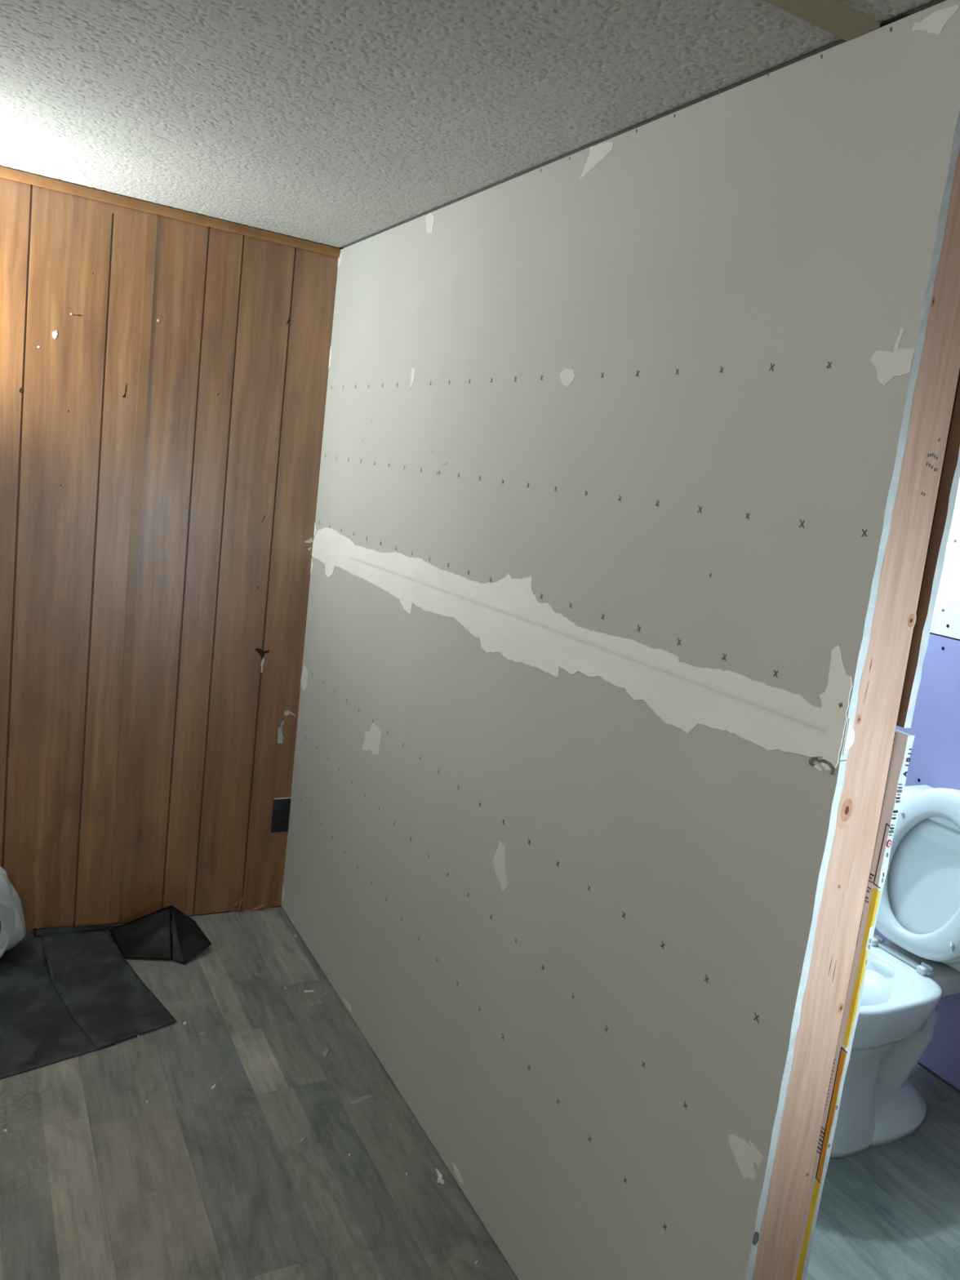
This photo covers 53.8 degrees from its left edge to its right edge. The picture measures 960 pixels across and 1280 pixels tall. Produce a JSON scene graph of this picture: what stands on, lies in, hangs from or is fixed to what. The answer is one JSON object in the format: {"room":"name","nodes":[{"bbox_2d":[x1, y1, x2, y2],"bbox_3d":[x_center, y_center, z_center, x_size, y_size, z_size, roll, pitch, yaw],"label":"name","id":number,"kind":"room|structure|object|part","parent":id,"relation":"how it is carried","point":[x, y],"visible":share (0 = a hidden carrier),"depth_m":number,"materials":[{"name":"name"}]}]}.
{"room":"room under renovation","nodes":[
{"label":"room under renovation","id":0,"kind":"room"},
{"bbox_2d":[0,168,342,933],"bbox_3d":[-1.042,-0.191,2.812,4.110,2.193,0.156,2,11,-29],"label":"wall","id":1,"kind":"structure","parent":0,"point":[163,380],"depth_m":2.80,"materials":[{"name":"brown wood"}]},
{"bbox_2d":[52,330,57,338],"bbox_3d":[-1.155,-0.831,2.573,0.015,0.025,0.002,2,11,-29],"label":"chip","id":2,"kind":"object","parent":1,"relation":"attached to","point":[55,333],"depth_m":2.57,"materials":[{"name":"white paint"}]},
{"bbox_2d":[0,165,340,257],"bbox_3d":[-1.565,-1.219,2.260,2.600,0.026,0.013,2,11,-29],"label":"trim","id":3,"kind":"structure","parent":1,"relation":"attached to","point":[5,172],"depth_m":2.63,"materials":[{"name":"brown wood"}]},
{"bbox_2d":[260,657,264,672],"bbox_3d":[-0.694,0.081,3.018,0.011,0.046,0.003,2,11,-29],"label":"chip","id":4,"kind":"object","parent":1,"relation":"attached to","point":[262,660],"depth_m":3.02,"materials":[{"name":"white paint"}]},
{"bbox_2d":[271,797,290,832],"bbox_3d":[-0.660,0.580,3.139,0.057,0.116,0.010,2,11,-29],"label":"wall outlet","id":5,"kind":"object","parent":1,"relation":"attached to","point":[281,809],"visible":1,"depth_m":3.13,"materials":[{"name":"black plastic"}]},
{"bbox_2d":[278,817,286,825],"bbox_3d":[-0.655,0.602,3.143,0.026,0.027,0.003,2,11,-29],"label":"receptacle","id":6,"kind":"object","parent":5,"relation":"attached to","point":[282,820],"depth_m":3.14,"materials":[{"name":"black plastic"}]},
{"bbox_2d":[279,805,287,813],"bbox_3d":[-0.650,0.563,3.137,0.026,0.027,0.003,2,11,-29],"label":"receptacle","id":7,"kind":"object","parent":5,"relation":"attached to","point":[282,809],"depth_m":3.14,"materials":[{"name":"black plastic"}]},
{"bbox_2d":[277,720,284,743],"bbox_3d":[-0.650,0.300,3.089,0.022,0.077,0.004,2,11,-29],"label":"chip","id":8,"kind":"object","parent":1,"relation":"attached to","point":[280,723],"depth_m":3.09,"materials":[{"name":"white paint"}]},
{"bbox_2d":[284,710,295,716],"bbox_3d":[-0.620,0.240,3.092,0.042,0.021,0.002,2,11,-29],"label":"chip","id":9,"kind":"object","parent":1,"relation":"attached to","point":[286,713],"depth_m":3.09,"materials":[{"name":"white paint"}]},
{"bbox_2d":[305,537,312,542],"bbox_3d":[-0.546,-0.319,3.015,0.029,0.021,0.002,2,11,-30],"label":"chip","id":10,"kind":"object","parent":1,"relation":"attached to","point":[308,540],"depth_m":3.02,"materials":[{"name":"white paint"}]},
{"bbox_2d":[0,0,946,248],"bbox_3d":[0.139,-0.777,0.758,4.150,0.057,4.560,2,11,-29],"label":"ceiling","id":11,"kind":"structure","parent":0,"point":[335,123],"depth_m":1.62,"materials":[{"name":"white paint"}]},
{"bbox_2d":[763,0,880,40],"bbox_3d":[-0.122,-0.798,0.869,1.400,0.010,0.053,2,11,-29],"label":"trim","id":12,"kind":"structure","parent":11,"relation":"attached to","point":[834,17],"depth_m":1.18,"materials":[{"name":"beige wood"}]},
{"bbox_2d":[0,906,959,1279],"bbox_3d":[-0.147,1.368,1.100,4.110,0.051,4.500,2,11,-29],"label":"floor","id":13,"kind":"structure","parent":0,"point":[99,1181],"depth_m":2.09,"materials":[{"name":"laminate"}]},
{"bbox_2d":[0,905,211,1079],"bbox_3d":[-1.080,0.903,2.594,0.736,0.100,0.744,2,11,-29],"label":"plastic sheet","id":14,"kind":"object","parent":13,"relation":"on","point":[66,992],"visible":0.98,"depth_m":2.58,"materials":[{"name":"black plastic"}]},
{"bbox_2d":[0,866,26,957],"bbox_3d":[-1.445,0.744,2.607,0.360,0.284,0.219,2,11,-29],"label":"bag","id":15,"kind":"object","parent":14,"relation":"on","point":[12,924],"visible":1,"depth_m":2.63,"materials":[{"name":"white plastic"}]},
{"bbox_3d":[-1.328,0.796,2.581,0.016,0.190,0.128,15,13,38],"label":"handle","id":16,"kind":"part","parent":15,"relation":"part of","materials":[{"name":"white plastic"}]},
{"bbox_2d":[296,1137,306,1144],"bbox_3d":[-0.401,1.125,2.129,0.009,0.004,0.027,12,11,24],"label":"paper scrap","id":17,"kind":"object","parent":13,"relation":"on","point":[302,1140],"visible":1,"depth_m":2.13,"materials":[{"name":"paper"}]},
{"bbox_2d":[304,990,314,992],"bbox_3d":[-0.490,1.009,2.720,0.029,0.004,0.006,4,11,-20],"label":"cheese shaving","id":18,"kind":"object","parent":13,"relation":"on","point":[305,991],"visible":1,"depth_m":2.72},
{"bbox_2d":[321,1048,329,1057],"bbox_3d":[-0.401,1.068,2.454,0.017,0.004,0.040,8,10,4],"label":"paper scrap","id":19,"kind":"object","parent":13,"relation":"on","point":[324,1053],"visible":1,"depth_m":2.45,"materials":[{"name":"paper"}]},
{"bbox_2d":[435,1168,444,1184],"bbox_3d":[-0.087,1.176,2.078,0.018,0.004,0.047,6,10,-8],"label":"flake","id":20,"kind":"object","parent":13,"relation":"on","point":[440,1180],"visible":1,"depth_m":2.07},
{"bbox_2d":[829,784,959,1158],"bbox_3d":[1.027,0.813,2.466,0.753,0.865,0.430,2,11,-29],"label":"toilet","id":21,"kind":"object","parent":13,"relation":"on","point":[907,975],"visible":0.59,"depth_m":2.48,"materials":[{"name":"ceramic"}]},
{"bbox_3d":[0.882,1.036,2.442,0.490,0.401,0.360,2,11,-29],"label":"bowl","id":22,"kind":"part","parent":21,"relation":"part of","materials":[{"name":"ceramic"}]},
{"bbox_2d":[870,941,959,997],"bbox_3d":[1.187,0.892,2.572,0.300,0.072,0.200,2,11,-29],"label":"seat","id":23,"kind":"object","parent":21,"relation":"attached to","point":[892,963],"depth_m":2.49,"materials":[{"name":"plastic"}]},
{"bbox_3d":[1.185,0.607,2.500,0.107,0.434,0.370,2,11,-29],"label":"seat","id":24,"kind":"part","parent":21,"relation":"part of","materials":[{"name":"plastic"}]},
{"bbox_3d":[1.212,0.614,2.517,0.106,0.439,0.374,2,11,-29],"label":"lid","id":25,"kind":"part","parent":21,"relation":"part of","materials":[{"name":"plastic"}]},
{"bbox_3d":[1.314,0.479,2.539,0.200,0.034,0.430,2,11,-29],"label":"tank lid","id":26,"kind":"part","parent":21,"relation":"part of","materials":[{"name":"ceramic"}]},
{"bbox_3d":[1.290,0.672,2.574,0.180,0.360,0.410,2,11,-29],"label":"tank","id":27,"kind":"part","parent":21,"relation":"part of","materials":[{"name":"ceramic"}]},
{"bbox_2d":[280,0,959,1279],"bbox_3d":[-0.010,0.078,2.173,0.116,2.132,2.201,2,11,-29],"label":"wall","id":28,"kind":"structure","parent":0,"point":[639,473],"depth_m":1.56,"materials":[{"name":"paint"}]},
{"bbox_3d":[-0.103,0.525,2.211,0.013,1.216,2.150,2,11,-29],"label":"drywall panel","id":29,"kind":"part","parent":28,"relation":"part of","materials":[{"name":"paint"}]},
{"bbox_3d":[0.020,-0.518,2.053,0.013,0.908,2.149,2,11,-29],"label":"drywall panel","id":30,"kind":"part","parent":28,"relation":"part of","materials":[{"name":"paint"}]},
{"bbox_3d":[-0.011,0.510,2.255,0.013,1.250,2.158,2,11,-29],"label":"drywall panel","id":31,"kind":"part","parent":28,"relation":"part of","materials":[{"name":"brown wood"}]},
{"bbox_3d":[0.113,-0.536,2.095,0.013,0.864,2.156,2,11,-29],"label":"drywall panel","id":32,"kind":"part","parent":28,"relation":"part of","materials":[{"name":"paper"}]},
{"bbox_2d":[873,479,959,1091],"bbox_3d":[1.807,0.338,1.939,0.062,2.194,4.550,2,11,-29],"label":"wall","id":33,"kind":"structure","parent":0,"point":[935,756],"depth_m":2.73,"materials":[{"name":"paint"}]}
]}

